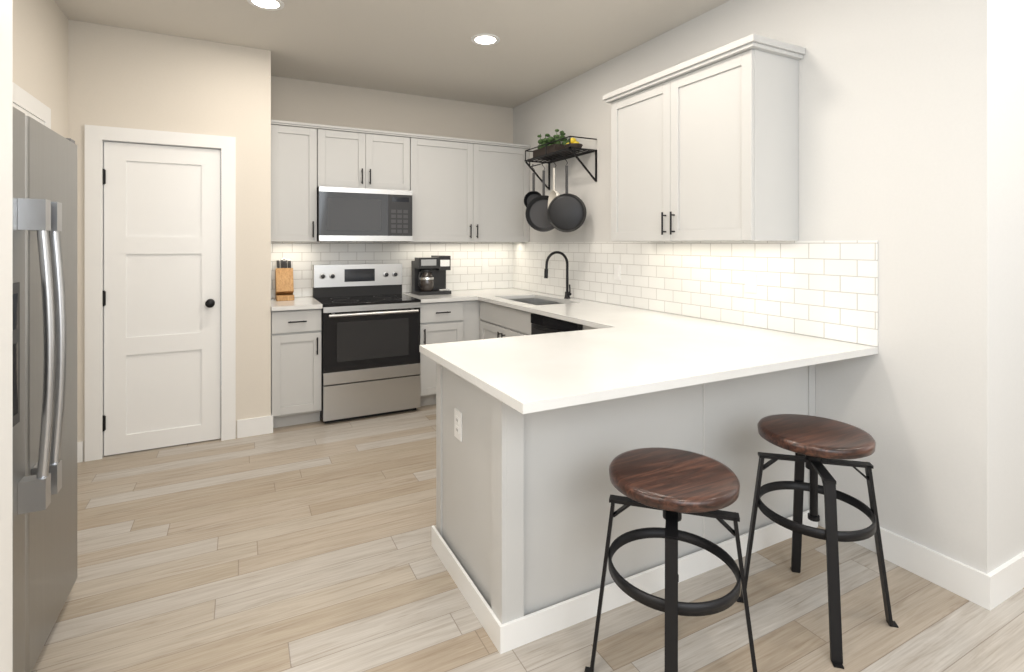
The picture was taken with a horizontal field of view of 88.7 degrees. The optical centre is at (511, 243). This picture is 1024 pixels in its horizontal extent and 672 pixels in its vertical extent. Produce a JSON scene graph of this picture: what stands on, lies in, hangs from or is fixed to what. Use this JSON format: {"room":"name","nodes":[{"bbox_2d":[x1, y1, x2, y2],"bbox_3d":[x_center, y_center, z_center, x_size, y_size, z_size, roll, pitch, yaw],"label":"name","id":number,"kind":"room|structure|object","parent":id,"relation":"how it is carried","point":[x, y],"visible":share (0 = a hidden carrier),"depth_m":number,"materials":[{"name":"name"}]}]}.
{"room":"kitchen","nodes":[
{"label":"kitchen","id":0,"kind":"room"},
{"bbox_2d":[0,0,12,671],"bbox_3d":[-1.547,-0.015,0.953,0.930,2.770,0.115,0,0,-27],"label":"wall","id":1,"kind":"structure","parent":0,"point":[6,335],"depth_m":1.19,"materials":[{"name":"white paint"}]},
{"bbox_2d":[13,0,67,137],"bbox_3d":[-1.673,-0.015,0.540,0.566,2.770,6.100,0,0,-27],"label":"wall","id":2,"kind":"structure","parent":0,"point":[40,50],"depth_m":2.87,"materials":[{"name":"paint"}]},
{"bbox_2d":[13,82,50,128],"bbox_3d":[-2.330,0.310,2.442,0.018,2.120,1.060,0,0,-27],"label":"door frame","id":3,"kind":"structure","parent":2,"relation":"attached to","point":[27,104],"depth_m":2.65,"materials":[{"name":"white wood"}]},
{"bbox_2d":[77,442,80,462],"bbox_3d":[-2.665,1.308,3.102,0.030,0.125,0.400,0,0,-27],"label":"baseboard","id":4,"kind":"structure","parent":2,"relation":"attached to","point":[78,443],"depth_m":3.28,"materials":[{"name":"white wood"}]},
{"bbox_2d":[68,20,270,460],"bbox_3d":[-2.430,-0.015,3.865,1.150,2.770,0.740,0,0,-27],"label":"wall","id":5,"kind":"structure","parent":0,"point":[126,78],"depth_m":3.60,"materials":[{"name":"paint"}]},
{"bbox_2d":[85,125,235,461],"bbox_3d":[-2.347,0.310,3.549,0.840,2.120,0.138,0,0,-27],"label":"door frame","id":6,"kind":"structure","parent":5,"relation":"attached to","point":[96,137],"depth_m":3.37,"materials":[{"name":"white wood"}]},
{"bbox_2d":[103,141,220,455],"bbox_3d":[-2.325,0.352,3.500,0.661,2.019,0.099,0,0,-27],"label":"pantry door","id":7,"kind":"structure","parent":5,"relation":"in","point":[162,296],"depth_m":3.51,"materials":[{"name":"white wood"}]},
{"bbox_2d":[271,76,512,292],"bbox_3d":[-0.987,-0.015,4.963,2.424,2.770,0.120,0,0,-27],"label":"wall","id":8,"kind":"structure","parent":0,"point":[301,101],"depth_m":4.80,"materials":[{"name":"paint"}]},
{"bbox_2d":[271,120,326,241],"bbox_3d":[-1.768,-0.485,4.292,0.410,0.940,0.347,0,0,-27],"label":"upper cabinet","id":9,"kind":"object","parent":8,"relation":"attached to","point":[298,149],"depth_m":4.14,"materials":[{"name":"grey paint"}]},
{"bbox_2d":[327,125,410,190],"bbox_3d":[-1.302,-0.708,4.534,0.760,0.495,0.347,0,0,-27],"label":"upper cabinet","id":10,"kind":"object","parent":8,"relation":"attached to","point":[356,157],"depth_m":4.39,"materials":[{"name":"grey paint"}]},
{"bbox_2d":[317,186,411,240],"bbox_3d":[-1.283,-0.238,4.497,0.756,0.433,0.414,0,0,-27],"label":"microwave","id":11,"kind":"object","parent":10,"relation":"attached to","point":[353,214],"visible":1,"depth_m":4.30,"materials":[{"name":"silver metal"}]},
{"bbox_2d":[271,241,510,297],"bbox_3d":[-1.018,-0.003,4.874,2.280,0.914,0.008,0,0,-27],"label":"tile backsplash","id":12,"kind":"structure","parent":8,"relation":"attached to","point":[466,273],"depth_m":4.87,"materials":[{"name":"white tile"}]},
{"bbox_2d":[400,133,530,241],"bbox_3d":[-0.465,-0.485,4.967,1.247,0.940,0.347,0,0,-27],"label":"upper cabinet","id":13,"kind":"object","parent":8,"relation":"attached to","point":[466,190],"depth_m":4.81,"materials":[{"name":"grey paint"}]},
{"bbox_2d":[54,0,729,107],"bbox_3d":[0.794,-1.440,2.597,6.840,0.080,7.720,0,0,-27],"label":"ceiling","id":14,"kind":"structure","parent":0,"point":[427,48],"depth_m":3.49,"materials":[{"name":"paint"}]},
{"bbox_2d":[247,0,283,10],"bbox_3d":[-1.426,-1.397,3.034,0.200,0.006,0.200,0,0,-27],"label":"recessed light","id":15,"kind":"object","parent":14,"relation":"in","point":[273,5],"visible":1,"depth_m":3.06,"materials":[{"name":"white plastic"}]},
{"bbox_2d":[471,34,499,45],"bbox_3d":[-0.182,-1.397,3.589,0.200,0.006,0.200,0,0,-27],"label":"recessed light","id":16,"kind":"object","parent":14,"relation":"in","point":[484,39],"visible":1,"depth_m":3.58,"materials":[{"name":"white plastic"}]},
{"bbox_2d":[31,404,1023,671],"bbox_3d":[0.794,1.395,2.597,6.840,0.050,7.720,0,0,-27],"label":"floor","id":17,"kind":"structure","parent":0,"point":[299,548],"depth_m":2.05,"materials":[{"name":"brown wood"}]},
{"bbox_2d":[13,107,76,671],"bbox_3d":[-1.809,0.483,1.472,0.882,1.773,0.960,0,0,-27],"label":"refrigerator","id":18,"kind":"object","parent":17,"relation":"on","point":[44,368],"visible":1,"depth_m":1.62,"materials":[{"name":"grey metal"}]},
{"bbox_2d":[271,308,320,427],"bbox_3d":[-1.727,0.928,4.143,0.347,0.883,0.650,0,0,-27],"label":"base cabinet","id":19,"kind":"object","parent":17,"relation":"on","point":[295,367],"visible":0.92,"depth_m":3.89,"materials":[{"name":"grey paint"}]},
{"bbox_2d":[271,297,322,310],"bbox_3d":[-1.726,0.470,4.141,0.349,0.030,0.641,0,0,-27],"label":"countertop","id":20,"kind":"structure","parent":19,"relation":"on","point":[299,303],"depth_m":3.93,"materials":[{"name":"stone"}]},
{"bbox_2d":[275,258,293,300],"bbox_3d":[-1.862,0.285,4.287,0.130,0.337,0.245,0,0,-27],"label":"knife block","id":21,"kind":"object","parent":20,"relation":"on","point":[284,286],"visible":1,"depth_m":4.26,"materials":[{"name":"brown wood"}]},
{"bbox_2d":[313,263,420,422],"bbox_3d":[-1.217,0.775,4.369,0.756,1.190,0.699,0,0,-27],"label":"range","id":22,"kind":"object","parent":17,"relation":"on","point":[370,339],"visible":1,"depth_m":4.15,"materials":[{"name":"silver metal"}]},
{"bbox_2d":[420,300,481,405],"bbox_3d":[-0.367,0.928,4.848,1.185,0.883,0.650,0,0,-27],"label":"base cabinet","id":23,"kind":"object","parent":17,"relation":"on","point":[450,321],"visible":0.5,"depth_m":4.42,"materials":[{"name":"grey paint"}]},
{"bbox_2d":[402,290,478,302],"bbox_3d":[-0.663,0.470,4.680,0.507,0.030,0.661,0,0,-27],"label":"countertop","id":24,"kind":"structure","parent":23,"relation":"on","point":[455,295],"depth_m":4.52,"materials":[{"name":"stone"}]},
{"bbox_2d":[411,255,450,294],"bbox_3d":[-0.740,0.281,4.775,0.308,0.345,0.240,0,0,-27],"label":"coffee maker","id":25,"kind":"object","parent":24,"relation":"on","point":[428,275],"visible":1,"depth_m":4.72,"materials":[{"name":"black plastic"}]},
{"bbox_2d":[475,288,522,291],"bbox_3d":[-0.145,0.470,4.949,0.360,0.030,0.661,0,0,-27],"label":"countertop","id":26,"kind":"structure","parent":23,"relation":"on","point":[501,289],"depth_m":5.11,"materials":[{"name":"stone"}]},
{"bbox_2d":[480,301,531,339],"bbox_3d":[0.202,0.928,4.299,0.680,0.883,0.908,0,0,-27],"label":"base cabinet","id":27,"kind":"object","parent":17,"relation":"on","point":[498,321],"visible":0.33,"depth_m":4.17,"materials":[{"name":"grey paint"}]},
{"bbox_2d":[531,313,582,334],"bbox_3d":[0.538,0.933,3.619,0.614,0.874,0.600,0,0,-27],"label":"dishwasher","id":28,"kind":"object","parent":17,"relation":"on","point":[541,324],"visible":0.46,"depth_m":3.51,"materials":[{"name":"black metal"}]},
{"bbox_2d":[583,325,597,329],"bbox_3d":[0.801,0.928,3.200,0.628,0.884,0.380,0,0,-27],"label":"base cabinet","id":29,"kind":"object","parent":17,"relation":"on","point":[585,327],"depth_m":3.18,"materials":[{"name":"grey paint"}]},
{"bbox_2d":[431,362,817,653],"bbox_3d":[0.562,0.928,2.466,1.728,0.884,0.699,0,0,-27],"label":"base cabinet","id":30,"kind":"object","parent":17,"relation":"on","point":[519,533],"depth_m":2.00,"materials":[{"name":"grey paint"}]},
{"bbox_2d":[419,324,782,413],"bbox_3d":[0.298,0.470,2.177,1.105,0.030,0.970,0,0,-27],"label":"countertop","id":31,"kind":"structure","parent":30,"relation":"on","point":[622,351],"depth_m":1.99,"materials":[{"name":"stone"}]},
{"bbox_2d":[459,290,877,369],"bbox_3d":[0.512,0.470,3.701,0.679,0.030,3.481,0,0,-27],"label":"countertop","id":32,"kind":"structure","parent":30,"relation":"on","point":[797,350],"depth_m":2.81,"materials":[{"name":"stone"}]},
{"bbox_2d":[509,298,565,304],"bbox_3d":[0.192,0.580,4.290,0.460,0.188,0.790,0,0,-27],"label":"sink","id":33,"kind":"object","parent":32,"relation":"in","point":[535,301],"visible":0.02,"depth_m":4.63,"materials":[{"name":"silver metal"}]},
{"bbox_2d":[544,251,570,298],"bbox_3d":[0.384,0.257,4.297,0.248,0.394,0.098,0,0,-27],"label":"faucet","id":34,"kind":"object","parent":32,"relation":"on","point":[568,292],"visible":1,"depth_m":4.33,"materials":[{"name":"black metal"}]},
{"bbox_2d":[584,447,756,671],"bbox_3d":[0.489,1.030,1.599,0.400,0.680,0.400,0,0,-27],"label":"bar stool","id":35,"kind":"object","parent":17,"relation":"on","point":[673,484],"visible":1,"depth_m":1.52,"materials":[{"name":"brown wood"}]},
{"bbox_2d":[737,414,898,668],"bbox_3d":[1.123,1.030,1.951,0.418,0.680,0.418,0,0,-27],"label":"bar stool","id":36,"kind":"object","parent":17,"relation":"on","point":[814,443],"visible":1,"depth_m":1.89,"materials":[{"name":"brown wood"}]},
{"bbox_2d":[513,0,1008,573],"bbox_3d":[0.954,-0.015,3.722,0.120,2.770,3.870,0,0,-27],"label":"wall","id":37,"kind":"structure","parent":0,"point":[911,136],"depth_m":2.22,"materials":[{"name":"paint"}]},
{"bbox_2d":[525,136,596,189],"bbox_3d":[0.391,-0.660,4.393,0.258,0.340,0.720,0,0,-27],"label":"shelf","id":38,"kind":"object","parent":37,"relation":"attached to","point":[555,159],"visible":1,"depth_m":4.29,"materials":[{"name":"black metal"}]},
{"bbox_2d":[524,173,540,206],"bbox_3d":[0.192,-0.456,4.605,0.170,0.330,0.085,0,0,8],"label":"pan","id":39,"kind":"object","parent":38,"relation":"hanging from","point":[530,196],"visible":0.44,"depth_m":4.61,"materials":[{"name":"grey metal"}]},
{"bbox_2d":[525,170,553,231],"bbox_3d":[0.270,-0.361,4.454,0.310,0.520,0.050,0,0,8],"label":"pan","id":40,"kind":"object","parent":38,"relation":"hanging from","point":[536,214],"visible":0.56,"depth_m":4.47,"materials":[{"name":"grey metal"}]},
{"bbox_2d":[533,129,571,160],"bbox_3d":[0.353,-0.847,4.483,0.224,0.208,0.378,0,0,-27],"label":"potted plant","id":41,"kind":"object","parent":38,"relation":"on","point":[552,147],"visible":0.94,"depth_m":4.39,"materials":[{"name":"green plant"}]},
{"bbox_2d":[548,168,559,206],"bbox_3d":[0.353,-0.406,4.294,0.045,0.430,0.250,0,0,-14],"label":"spatula","id":42,"kind":"object","parent":38,"relation":"hanging from","point":[553,194],"visible":0.42,"depth_m":4.31,"materials":[{"name":"metal"}]},
{"bbox_2d":[547,165,585,231],"bbox_3d":[0.432,-0.356,4.143,0.310,0.530,0.050,0,0,11],"label":"pan","id":43,"kind":"object","parent":38,"relation":"hanging from","point":[566,212],"visible":1,"depth_m":4.12,"materials":[{"name":"grey metal"}]},
{"bbox_2d":[564,138,582,151],"bbox_3d":[0.493,-0.797,4.198,0.150,0.109,0.150,0,0,-27],"label":"lemon bowl","id":44,"kind":"object","parent":38,"relation":"on","point":[575,143],"visible":0.73,"depth_m":4.15,"materials":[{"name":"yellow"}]},
{"bbox_2d":[511,240,877,346],"bbox_3d":[0.810,0.219,3.861,0.008,0.469,3.490,0,0,-27],"label":"tile backsplash","id":45,"kind":"structure","parent":37,"relation":"attached to","point":[825,289],"depth_m":3.00,"materials":[{"name":"white tile"}]},
{"bbox_2d":[614,264,620,279],"bbox_3d":[0.782,0.210,3.897,0.006,0.114,0.070,0,0,-27],"label":"outlet","id":46,"kind":"object","parent":45,"relation":"attached to","point":[617,271],"visible":1,"depth_m":3.89,"materials":[{"name":"white plastic"}]},
{"bbox_2d":[603,34,805,241],"bbox_3d":[1.028,-0.495,3.025,0.386,0.960,1.141,0,0,-27],"label":"upper cabinet","id":47,"kind":"object","parent":37,"relation":"attached to","point":[704,147],"visible":1,"depth_m":2.70,"materials":[{"name":"grey paint"}]},
{"bbox_2d":[880,527,976,603],"bbox_3d":[1.695,1.308,2.145,0.015,0.125,0.360,0,0,-27],"label":"baseboard","id":48,"kind":"structure","parent":37,"relation":"attached to","point":[959,578],"depth_m":2.12,"materials":[{"name":"white wood"}]},
{"bbox_2d":[1009,0,1023,559],"bbox_3d":[3.029,-0.015,2.685,2.550,2.770,0.120,0,0,-27],"label":"wall","id":49,"kind":"structure","parent":0,"point":[1016,7],"depth_m":2.09,"materials":[{"name":"paint"}]},
{"bbox_2d":[977,551,1023,610],"bbox_3d":[2.986,1.308,2.587,2.715,0.125,0.015,0,0,-27],"label":"baseboard","id":50,"kind":"structure","parent":49,"relation":"attached to","point":[994,588],"depth_m":2.00,"materials":[{"name":"white wood"}]}
]}

